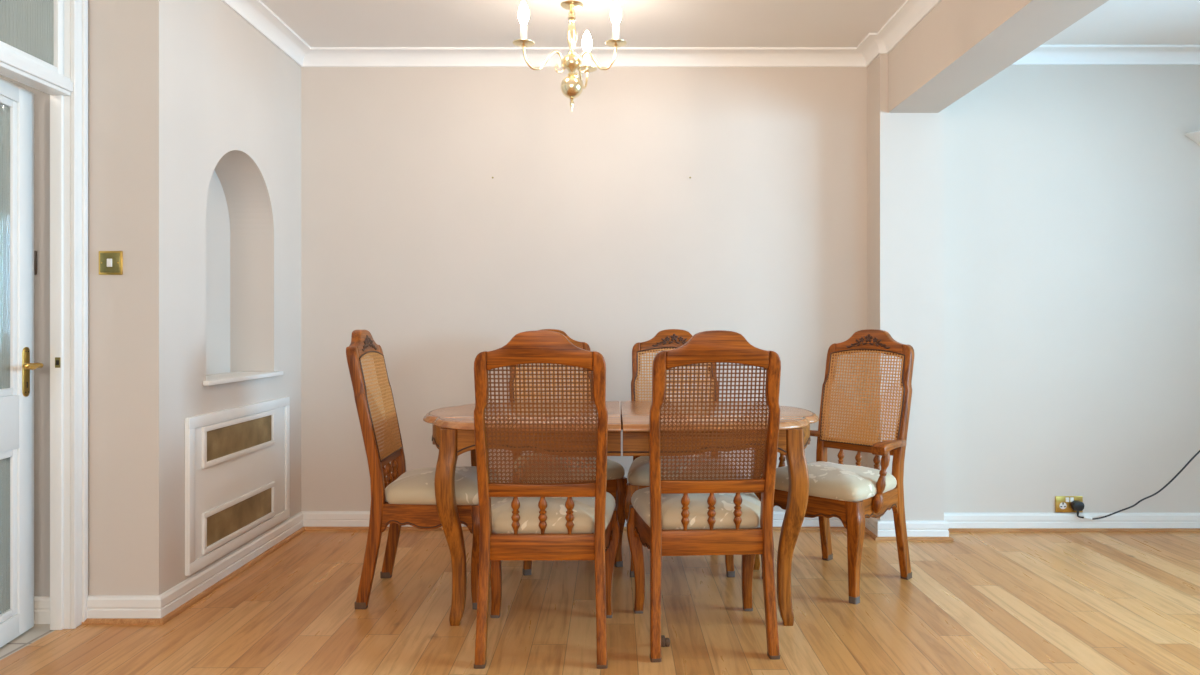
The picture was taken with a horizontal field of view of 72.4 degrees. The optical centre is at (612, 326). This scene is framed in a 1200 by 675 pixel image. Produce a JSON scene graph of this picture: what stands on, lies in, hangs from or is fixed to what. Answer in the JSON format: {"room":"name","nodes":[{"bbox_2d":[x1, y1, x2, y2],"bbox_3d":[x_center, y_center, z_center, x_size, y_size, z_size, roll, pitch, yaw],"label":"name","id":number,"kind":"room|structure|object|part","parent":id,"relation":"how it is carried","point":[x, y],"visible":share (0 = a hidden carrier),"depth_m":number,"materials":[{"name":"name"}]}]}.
{"room":"dining room","nodes":[
{"label":"dining room","id":0,"kind":"room"},
{"bbox_2d":[0,0,300,595],"bbox_3d":[-2.534,-0.195,3.741,1.733,2.550,1.487,0,0,0],"label":"wall","id":1,"kind":"structure","parent":0,"point":[194,114],"depth_m":3.08,"materials":[{"name":"beige paint"}]},
{"bbox_2d":[0,76,43,647],"bbox_3d":[-2.010,0.117,2.561,0.106,1.910,0.765,0,0,-8],"label":"door","id":2,"kind":"structure","parent":1,"relation":"in","point":[17,365],"depth_m":2.83,"materials":[{"name":"white paint"}]},
{"bbox_3d":[-2.041,-0.273,2.557,0.007,0.971,0.537,0,0,-8],"label":"pane","id":3,"kind":"part","parent":2,"relation":"part of","materials":[{"name":"clear glass"}]},
{"bbox_3d":[-2.041,0.708,2.557,0.007,0.531,0.537,0,0,-8],"label":"pane","id":4,"kind":"part","parent":2,"relation":"part of","materials":[{"name":"clear glass"}]},
{"bbox_3d":[-2.063,0.158,2.884,0.006,0.175,0.042,0,0,-8],"label":"handle","id":5,"kind":"part","parent":2,"relation":"part of","materials":[{"name":"gold metal"}]},
{"bbox_3d":[-2.024,0.135,2.838,0.062,0.026,0.120,0,0,-8],"label":"lever","id":6,"kind":"part","parent":2,"relation":"part of","materials":[{"name":"gold metal"}]},
{"bbox_2d":[0,0,62,74],"bbox_3d":[-1.972,-1.113,2.539,0.035,0.453,0.758,0,0,0],"label":"window","id":7,"kind":"structure","parent":1,"relation":"in","point":[32,30],"depth_m":2.80,"materials":[{"name":"glass"}]},
{"bbox_2d":[34,251,36,274],"bbox_3d":[-2.149,-0.235,2.991,0.088,0.088,0.012,0,0,0],"label":"hinge","id":8,"kind":"object","parent":1,"relation":"attached to","point":[35,252],"visible":0.09,"depth_m":2.99,"materials":[{"name":"metal"}]},
{"bbox_2d":[34,596,49,623],"bbox_3d":[-2.697,1.032,2.989,1.385,0.095,0.018,0,0,0],"label":"baseboard","id":9,"kind":"structure","parent":1,"relation":"attached to","point":[41,603],"depth_m":2.98,"materials":[{"name":"white paint"}]},
{"bbox_2d":[0,0,87,629],"bbox_3d":[-1.962,-0.165,2.545,0.087,2.490,0.910,0,0,0],"label":"door frame","id":10,"kind":"structure","parent":1,"relation":"attached to","point":[68,92],"depth_m":2.93,"materials":[{"name":"white paint"}]},
{"bbox_3d":[-1.976,0.127,2.917,0.019,0.037,0.003,0,0,0],"label":"strike plate","id":11,"kind":"part","parent":10,"relation":"part of","materials":[{"name":"gold metal"}]},
{"bbox_3d":[-1.929,-0.165,2.545,0.022,2.490,0.910,0,0,0],"label":"architrave","id":12,"kind":"part","parent":10,"relation":"part of","materials":[{"name":"white paint"}]},
{"bbox_2d":[99,251,122,274],"bbox_3d":[-1.842,-0.235,3.003,0.088,0.088,0.012,0,0,0],"label":"light switch","id":13,"kind":"object","parent":1,"relation":"attached to","point":[110,262],"visible":1,"depth_m":3.00,"materials":[{"name":"gold metal"}]},
{"bbox_3d":[-1.842,-0.235,3.003,0.072,0.072,0.004,0,0,0],"label":"plate","id":14,"kind":"part","parent":13,"relation":"part of","materials":[{"name":"gold metal"}]},
{"bbox_2d":[81,527,304,624],"bbox_3d":[-1.784,1.071,3.680,0.303,0.017,1.410,0,0,0],"label":"beading","id":15,"kind":"structure","parent":1,"relation":"attached to","point":[89,621],"depth_m":3.15,"materials":[{"name":"brown wood"}]},
{"bbox_2d":[87,511,302,617],"bbox_3d":[-1.792,1.032,3.688,0.286,0.095,1.393,0,0,0],"label":"baseboard","id":16,"kind":"structure","parent":1,"relation":"attached to","point":[99,606],"depth_m":3.16,"materials":[{"name":"white paint"}]},
{"bbox_2d":[185,396,289,575],"bbox_3d":[-1.655,0.661,3.685,0.024,0.614,0.990,0,0,0],"label":"vent panel","id":17,"kind":"object","parent":1,"relation":"attached to","point":[237,459],"visible":1,"depth_m":3.57,"materials":[{"name":"white paint"}]},
{"bbox_3d":[-1.649,0.834,3.643,0.012,0.165,0.691,0,0,0],"label":"grille frame","id":18,"kind":"part","parent":17,"relation":"part of","materials":[{"name":"white paint"}]},
{"bbox_3d":[-1.649,0.486,3.643,0.012,0.168,0.691,0,0,0],"label":"grille frame","id":19,"kind":"part","parent":17,"relation":"part of","materials":[{"name":"white paint"}]},
{"bbox_2d":[203,371,282,385],"bbox_3d":[-1.738,0.229,3.705,0.198,0.020,0.754,0,0,0],"label":"sill","id":20,"kind":"structure","parent":1,"relation":"attached to","point":[216,379],"depth_m":3.69,"materials":[{"name":"white paint"}]},
{"bbox_2d":[221,0,941,66],"bbox_3d":[-0.270,-1.430,1.393,3.340,0.080,5.985,0,0,0],"label":"crown molding","id":21,"kind":"structure","parent":1,"relation":"attached to","point":[256,13],"depth_m":4.35,"materials":[{"name":"white paint"}]},
{"bbox_2d":[0,531,1199,674],"bbox_3d":[0.600,1.110,1.393,8.000,0.060,5.985,0,0,0],"label":"floor","id":22,"kind":"structure","parent":0,"point":[974,603],"depth_m":3.04,"materials":[{"name":"brown wood"}]},
{"bbox_2d":[346,330,499,609],"bbox_3d":[-0.759,0.545,3.352,0.578,1.070,0.506,0,0,-2],"label":"dining chair","id":23,"kind":"object","parent":22,"relation":"on","point":[400,498],"visible":0.79,"depth_m":3.15,"materials":[{"name":"brown wood"}]},
{"bbox_3d":[-1.017,0.073,3.345,0.063,0.126,0.332,0,0,-2],"label":"crest rail","id":24,"kind":"part","parent":23,"relation":"part of","materials":[{"name":"brown wood"}]},
{"bbox_3d":[-0.955,0.578,3.157,0.149,1.004,0.047,0,0,-2],"label":"post","id":25,"kind":"part","parent":23,"relation":"part of","materials":[{"name":"brown wood"}]},
{"bbox_3d":[-0.944,0.310,3.347,0.088,0.416,0.394,0,0,-2],"label":"cane panel","id":26,"kind":"part","parent":23,"relation":"part of","materials":[{"name":"beige wicker"}]},
{"bbox_3d":[-0.966,0.578,3.536,0.149,1.004,0.047,0,0,-2],"label":"post","id":27,"kind":"part","parent":23,"relation":"part of","materials":[{"name":"brown wood"}]},
{"bbox_3d":[-0.924,0.527,3.348,0.037,0.045,0.348,0,0,-2],"label":"rail","id":28,"kind":"part","parent":23,"relation":"part of","materials":[{"name":"brown wood"}]},
{"bbox_3d":[-0.713,0.736,3.150,0.353,0.112,0.023,0,0,3],"label":"seat rail","id":29,"kind":"part","parent":23,"relation":"part of","materials":[{"name":"brown wood"}]},
{"bbox_2d":[385,466,499,504],"bbox_3d":[-0.687,0.633,3.355,0.434,0.098,0.476,0,0,-2],"label":"seat cushion","id":30,"kind":"object","parent":23,"relation":"on","point":[416,486],"depth_m":3.17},
{"bbox_3d":[-0.511,0.880,3.140,0.067,0.400,0.067,0,0,-2],"label":"leg","id":31,"kind":"part","parent":23,"relation":"part of","materials":[{"name":"brown wood"}]},
{"bbox_2d":[474,330,618,668],"bbox_3d":[-0.229,0.545,2.826,0.506,1.070,0.578,0,0,0],"label":"dining chair","id":32,"kind":"object","parent":22,"relation":"on","point":[518,520],"visible":1,"depth_m":2.65,"materials":[{"name":"brown wood"}]},
{"bbox_3d":[-0.418,0.578,2.624,0.047,1.004,0.149,0,0,0],"label":"post","id":33,"kind":"part","parent":32,"relation":"part of","materials":[{"name":"brown wood"}]},
{"bbox_3d":[-0.449,0.880,3.067,0.067,0.400,0.067,0,0,0],"label":"leg","id":34,"kind":"part","parent":32,"relation":"part of","materials":[{"name":"brown wood"}]},
{"bbox_3d":[-0.229,0.073,2.568,0.332,0.126,0.063,0,0,0],"label":"crest rail","id":35,"kind":"part","parent":32,"relation":"part of","materials":[{"name":"brown wood"}]},
{"bbox_3d":[-0.229,0.310,2.641,0.394,0.416,0.088,0,0,0],"label":"cane panel","id":36,"kind":"part","parent":32,"relation":"part of","materials":[{"name":"brown wicker"}]},
{"bbox_3d":[-0.229,0.527,2.661,0.348,0.045,0.037,0,0,0],"label":"rail","id":37,"kind":"part","parent":32,"relation":"part of","materials":[{"name":"brown wood"}]},
{"bbox_3d":[-0.229,0.716,2.670,0.340,0.082,0.028,0,0,0],"label":"seat rail","id":38,"kind":"part","parent":32,"relation":"part of","materials":[{"name":"brown wood"}]},
{"bbox_2d":[491,492,614,532],"bbox_3d":[-0.229,0.633,2.898,0.476,0.098,0.434,0,0,0],"label":"seat cushion","id":39,"kind":"object","parent":32,"relation":"on","point":[583,510],"depth_m":2.70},
{"bbox_3d":[-0.040,0.578,2.624,0.047,1.004,0.149,0,0,0],"label":"post","id":40,"kind":"part","parent":32,"relation":"part of","materials":[{"name":"brown wood"}]},
{"bbox_3d":[-0.025,0.736,2.866,0.023,0.112,0.353,0,0,5],"label":"seat rail","id":41,"kind":"part","parent":32,"relation":"part of","materials":[{"name":"brown wood"}]},
{"bbox_3d":[-0.009,0.880,3.067,0.067,0.400,0.067,0,0,0],"label":"leg","id":42,"kind":"part","parent":32,"relation":"part of","materials":[{"name":"brown wood"}]},
{"bbox_2d":[509,329,626,575],"bbox_3d":[-0.243,0.545,3.864,0.506,1.070,0.578,0,0,-17],"label":"dining chair","id":43,"kind":"object","parent":22,"relation":"on","point":[616,481],"visible":0.19,"depth_m":3.69,"materials":[{"name":"brown wood"}]},
{"bbox_3d":[-0.482,0.578,4.002,0.047,1.004,0.149,0,0,-17],"label":"post","id":44,"kind":"part","parent":43,"relation":"part of","materials":[{"name":"brown wood"}]},
{"bbox_3d":[-0.383,0.880,3.570,0.067,0.400,0.067,0,0,-17],"label":"leg","id":45,"kind":"part","parent":43,"relation":"part of","materials":[{"name":"brown wood"}]},
{"bbox_3d":[-0.296,0.310,4.042,0.394,0.416,0.088,0,0,-17],"label":"cane panel","id":46,"kind":"part","parent":43,"relation":"part of","materials":[{"name":"brown wicker"}]},
{"bbox_3d":[-0.317,0.073,4.111,0.332,0.126,0.063,0,0,-17],"label":"crest rail","id":47,"kind":"part","parent":43,"relation":"part of","materials":[{"name":"brown wood"}]},
{"bbox_2d":[514,453,624,482],"bbox_3d":[-0.222,0.633,3.796,0.476,0.098,0.434,0,0,-17],"label":"seat cushion","id":48,"kind":"object","parent":43,"relation":"on","point":[615,471],"depth_m":3.65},
{"bbox_3d":[-0.120,0.578,4.112,0.047,1.004,0.149,0,0,-17],"label":"post","id":49,"kind":"part","parent":43,"relation":"part of","materials":[{"name":"brown wood"}]},
{"bbox_3d":[-0.170,0.736,3.624,0.380,0.112,0.022,0,0,-17],"label":"seat rail","id":50,"kind":"part","parent":43,"relation":"part of","materials":[{"name":"brown wood"}]},
{"bbox_3d":[0.038,0.880,3.697,0.067,0.400,0.067,0,0,-17],"label":"leg","id":51,"kind":"part","parent":43,"relation":"part of","materials":[{"name":"brown wood"}]},
{"bbox_2d":[423,401,818,625],"bbox_3d":[0.032,0.710,3.320,1.574,0.740,0.920,0,0,0],"label":"dining table","id":52,"kind":"object","parent":22,"relation":"on","point":[453,434],"visible":0.64,"depth_m":2.94,"materials":[{"name":"brown wood"}]},
{"bbox_3d":[-0.587,0.723,2.966,0.101,0.714,0.098,0,0,0],"label":"leg","id":53,"kind":"part","parent":52,"relation":"part of","materials":[{"name":"brown wood"}]},
{"bbox_3d":[-0.587,0.723,3.674,0.101,0.714,0.098,0,0,0],"label":"leg","id":54,"kind":"part","parent":52,"relation":"part of","materials":[{"name":"brown wood"}]},
{"bbox_3d":[0.650,0.723,3.674,0.101,0.714,0.098,0,0,0],"label":"leg","id":55,"kind":"part","parent":52,"relation":"part of","materials":[{"name":"brown wood"}]},
{"bbox_3d":[0.650,0.723,2.966,0.101,0.714,0.098,0,0,0],"label":"leg","id":56,"kind":"part","parent":52,"relation":"part of","materials":[{"name":"brown wood"}]},
{"bbox_2d":[661,635,669,646],"bbox_3d":[0.173,1.063,2.775,0.038,0.034,0.024,0,0,0],"label":"wooden block","id":57,"kind":"object","parent":22,"relation":"on","point":[664,641],"visible":0.79,"depth_m":2.77,"materials":[{"name":"brown wood"}]},
{"bbox_2d":[624,329,734,576],"bbox_3d":[0.300,0.545,3.785,0.506,1.070,0.578,0,0,0],"label":"dining chair","id":58,"kind":"object","parent":22,"relation":"on","point":[669,339],"visible":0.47,"depth_m":3.97,"materials":[{"name":"brown wood"}]},
{"bbox_3d":[0.080,0.880,3.544,0.067,0.400,0.067,0,0,0],"label":"leg","id":59,"kind":"part","parent":58,"relation":"part of","materials":[{"name":"brown wood"}]},
{"bbox_3d":[0.111,0.578,3.987,0.047,1.004,0.149,0,0,0],"label":"post","id":60,"kind":"part","parent":58,"relation":"part of","materials":[{"name":"brown wood"}]},
{"bbox_3d":[0.300,0.073,4.043,0.332,0.126,0.063,0,0,0],"label":"crest rail","id":61,"kind":"part","parent":58,"relation":"part of","materials":[{"name":"brown wood"}]},
{"bbox_3d":[0.300,0.310,3.970,0.394,0.416,0.088,0,0,0],"label":"cane panel","id":62,"kind":"part","parent":58,"relation":"part of","materials":[{"name":"beige wicker"}]},
{"bbox_2d":[627,455,730,485],"bbox_3d":[0.300,0.633,3.713,0.476,0.098,0.434,0,0,0],"label":"seat cushion","id":63,"kind":"object","parent":58,"relation":"on","point":[638,474],"depth_m":3.54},
{"bbox_3d":[0.489,0.578,3.987,0.047,1.004,0.149,0,0,0],"label":"post","id":64,"kind":"part","parent":58,"relation":"part of","materials":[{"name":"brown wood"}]},
{"bbox_3d":[0.520,0.880,3.544,0.067,0.400,0.067,0,0,0],"label":"leg","id":65,"kind":"part","parent":58,"relation":"part of","materials":[{"name":"brown wood"}]},
{"bbox_2d":[626,330,780,661],"bbox_3d":[0.319,0.545,2.886,0.506,1.070,0.578,0,0,-3],"label":"dining chair","id":66,"kind":"object","parent":22,"relation":"on","point":[720,513],"visible":1,"depth_m":2.71,"materials":[{"name":"brown wood"}]},
{"bbox_3d":[0.086,0.880,3.115,0.067,0.400,0.067,0,0,-3],"label":"leg","id":67,"kind":"part","parent":66,"relation":"part of","materials":[{"name":"brown wood"}]},
{"bbox_3d":[0.114,0.736,2.914,0.022,0.112,0.353,0,0,-8],"label":"seat rail","id":68,"kind":"part","parent":66,"relation":"part of","materials":[{"name":"brown wood"}]},
{"bbox_3d":[0.142,0.578,2.674,0.047,1.004,0.149,0,0,-3],"label":"post","id":69,"kind":"part","parent":66,"relation":"part of","materials":[{"name":"brown wood"}]},
{"bbox_2d":[631,487,760,529],"bbox_3d":[0.315,0.633,2.958,0.476,0.098,0.434,0,0,-3],"label":"seat cushion","id":70,"kind":"object","parent":66,"relation":"on","point":[725,518],"depth_m":2.77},
{"bbox_3d":[0.329,0.716,2.731,0.340,0.082,0.028,0,0,-3],"label":"seat rail","id":71,"kind":"part","parent":66,"relation":"part of","materials":[{"name":"brown wood"}]},
{"bbox_3d":[0.329,0.527,2.722,0.348,0.045,0.037,0,0,-3],"label":"rail","id":72,"kind":"part","parent":66,"relation":"part of","materials":[{"name":"brown wood"}]},
{"bbox_3d":[0.330,0.310,2.702,0.394,0.416,0.088,0,0,-3],"label":"cane panel","id":73,"kind":"part","parent":66,"relation":"part of","materials":[{"name":"brown wicker"}]},
{"bbox_3d":[0.335,0.073,2.629,0.332,0.126,0.063,0,0,-3],"label":"crest rail","id":74,"kind":"part","parent":66,"relation":"part of","materials":[{"name":"brown wood"}]},
{"bbox_3d":[0.524,0.880,3.140,0.067,0.400,0.067,0,0,-3],"label":"leg","id":75,"kind":"part","parent":66,"relation":"part of","materials":[{"name":"brown wood"}]},
{"bbox_3d":[0.520,0.578,2.697,0.047,1.004,0.149,0,0,-3],"label":"post","id":76,"kind":"part","parent":66,"relation":"part of","materials":[{"name":"brown wood"}]},
{"bbox_2d":[756,329,913,603],"bbox_3d":[0.972,0.545,3.524,0.582,1.070,0.580,0,0,-43],"label":"armchair","id":77,"kind":"object","parent":22,"relation":"on","point":[852,494],"visible":0.91,"depth_m":3.51,"materials":[{"name":"brown wood"}]},
{"bbox_3d":[0.646,0.880,3.520,0.067,0.400,0.067,0,0,-43],"label":"leg","id":78,"kind":"part","parent":77,"relation":"part of","materials":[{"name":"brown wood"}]},
{"bbox_3d":[0.789,0.736,3.353,0.022,0.112,0.380,0,0,-43],"label":"seat rail","id":79,"kind":"part","parent":77,"relation":"part of","materials":[{"name":"brown wood"}]},
{"bbox_3d":[0.824,0.484,3.711,0.325,0.047,0.066,0,0,-34],"label":"arm","id":80,"kind":"part","parent":77,"relation":"part of","materials":[{"name":"brown wood"}]},
{"bbox_3d":[0.991,0.578,3.799,0.149,1.004,0.047,0,0,-43],"label":"post","id":81,"kind":"part","parent":77,"relation":"part of","materials":[{"name":"brown wood"}]},
{"bbox_2d":[761,461,896,501],"bbox_3d":[0.920,0.633,3.475,0.434,0.098,0.476,0,0,-43],"label":"seat cushion","id":82,"kind":"object","parent":77,"relation":"on","point":[828,481],"depth_m":3.30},
{"bbox_3d":[0.946,0.880,3.198,0.067,0.400,0.067,0,0,-43],"label":"leg","id":83,"kind":"part","parent":77,"relation":"part of","materials":[{"name":"brown wood"}]},
{"bbox_3d":[1.093,0.527,3.636,0.037,0.045,0.348,0,0,-43],"label":"rail","id":84,"kind":"part","parent":77,"relation":"part of","materials":[{"name":"brown wood"}]},
{"bbox_3d":[1.108,0.310,3.650,0.088,0.416,0.394,0,0,-43],"label":"cane panel","id":85,"kind":"part","parent":77,"relation":"part of","materials":[{"name":"beige wicker"}]},
{"bbox_3d":[1.161,0.073,3.699,0.063,0.126,0.332,0,0,-43],"label":"crest rail","id":86,"kind":"part","parent":77,"relation":"part of","materials":[{"name":"brown wood"}]},
{"bbox_3d":[1.082,0.736,3.347,0.022,0.112,0.353,0,0,42],"label":"seat rail","id":87,"kind":"part","parent":77,"relation":"part of","materials":[{"name":"brown wood"}]},
{"bbox_3d":[1.149,0.484,3.362,0.066,0.047,0.325,0,0,38],"label":"arm","id":88,"kind":"part","parent":77,"relation":"part of","materials":[{"name":"brown wood"}]},
{"bbox_3d":[1.249,0.578,3.522,0.149,1.004,0.047,0,0,-43],"label":"post","id":89,"kind":"part","parent":77,"relation":"part of","materials":[{"name":"brown wood"}]},
{"bbox_2d":[867,54,943,519],"bbox_3d":[1.522,-0.195,4.285,0.325,2.550,0.220,0,0,0],"label":"wall pier","id":90,"kind":"object","parent":22,"relation":"on","point":[905,151],"visible":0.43,"depth_m":4.17,"materials":[{"name":"beige paint"}]},
{"bbox_2d":[261,0,1199,46],"bbox_3d":[0.600,-1.510,1.393,8.200,0.080,6.185,0,0,0],"label":"ceiling","id":91,"kind":"structure","parent":0,"point":[320,23],"depth_m":3.94,"materials":[{"name":"paint"}]},
{"bbox_2d":[513,0,626,111],"bbox_3d":[-0.171,-1.174,3.403,0.452,0.590,0.413,0,0,0],"label":"chandelier","id":92,"kind":"object","parent":91,"relation":"hanging from","point":[572,86],"visible":1,"depth_m":3.31,"materials":[{"name":"gold metal"}]},
{"bbox_3d":[-0.353,-1.241,3.240,0.043,0.094,0.043,0,0,0],"label":"bulb","id":93,"kind":"part","parent":92,"relation":"part of","materials":[{"name":"white"}]},
{"bbox_3d":[-0.274,-1.069,3.285,0.191,0.093,0.010,0,0,-30],"label":"arm","id":94,"kind":"part","parent":92,"relation":"part of","materials":[{"name":"gold metal"}]},
{"bbox_3d":[-0.168,-1.199,3.345,0.072,0.214,0.072,0,0,0],"label":"stem","id":95,"kind":"part","parent":92,"relation":"part of","materials":[{"name":"gold metal"}]},
{"bbox_3d":[-0.168,-1.308,3.345,0.094,0.015,0.094,0,0,0],"label":"dish","id":96,"kind":"part","parent":92,"relation":"part of","materials":[{"name":"gold metal"}]},
{"bbox_3d":[-0.136,-1.069,3.472,0.010,0.093,0.203,0,0,14],"label":"arm","id":97,"kind":"part","parent":92,"relation":"part of","materials":[{"name":"gold metal"}]},
{"bbox_3d":[-0.113,-1.241,3.566,0.043,0.094,0.043,0,0,0],"label":"bulb","id":98,"kind":"part","parent":92,"relation":"part of","materials":[{"name":"white"}]},
{"bbox_3d":[-0.065,-1.069,3.285,0.186,0.093,0.010,0,0,30],"label":"arm","id":99,"kind":"part","parent":92,"relation":"part of","materials":[{"name":"gold metal"}]},
{"bbox_3d":[0.012,-1.241,3.240,0.043,0.094,0.043,0,0,0],"label":"bulb","id":100,"kind":"part","parent":92,"relation":"part of","materials":[{"name":"white"}]},
{"bbox_2d":[888,0,1108,112],"bbox_3d":[1.528,-1.280,1.298,0.255,0.380,5.795,0,0,0],"label":"beam","id":101,"kind":"structure","parent":91,"relation":"attached to","point":[960,45],"depth_m":3.38,"materials":[{"name":"beige paint"}]},
{"bbox_2d":[301,65,1199,512],"bbox_3d":[1.516,-0.195,4.428,6.367,2.550,0.155,0,0,0],"label":"wall","id":102,"kind":"structure","parent":0,"point":[591,224],"depth_m":4.39,"materials":[{"name":"beige paint"}]},
{"bbox_2d":[302,511,1199,536],"bbox_3d":[1.466,1.032,4.271,6.267,0.095,0.228,0,0,0],"label":"baseboard","id":103,"kind":"structure","parent":102,"relation":"attached to","point":[880,528],"depth_m":4.33,"materials":[{"name":"white paint"}]},
{"bbox_2d":[305,527,1199,540],"bbox_3d":[1.466,1.071,4.253,6.267,0.017,0.227,0,0,0],"label":"beading","id":104,"kind":"structure","parent":102,"relation":"attached to","point":[867,531],"depth_m":4.32,"materials":[{"name":"brown wood"}]},
{"bbox_2d":[1055,496,1082,511],"bbox_3d":[2.416,0.939,4.343,0.144,0.086,0.014,0,0,0],"label":"wall socket","id":105,"kind":"object","parent":102,"relation":"attached to","point":[1062,503],"visible":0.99,"depth_m":4.34,"materials":[{"name":"gold metal"}]},
{"bbox_2d":[1059,502,1066,508],"bbox_3d":[2.382,0.946,4.340,0.038,0.036,0.002,0,0,0],"label":"outlet","id":106,"kind":"object","parent":105,"relation":"attached to","point":[1062,505],"depth_m":4.34,"materials":[{"name":"white plastic"}]},
{"bbox_2d":[1012,45,1199,64],"bbox_3d":[3.127,-1.430,1.375,2.945,0.080,5.950,0,0,0],"label":"crown molding","id":107,"kind":"structure","parent":102,"relation":"attached to","point":[1043,54],"depth_m":4.33,"materials":[{"name":"white paint"}]},
{"bbox_2d":[1070,450,1199,519],"bbox_3d":[2.961,0.685,4.268,1.082,0.658,0.144,0,0,0],"label":"power cord","id":108,"kind":"object","parent":102,"relation":"attached to","point":[1076,505],"visible":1,"depth_m":4.29,"materials":[{"name":"black plastic"}]},
{"bbox_2d":[1185,131,1199,144],"bbox_3d":[3.200,-0.985,4.290,0.336,0.079,0.120,0,0,0],"label":"wall light","id":109,"kind":"object","parent":102,"relation":"attached to","point":[1195,136],"visible":1,"depth_m":4.32,"materials":[{"name":"white paint"}]}
]}

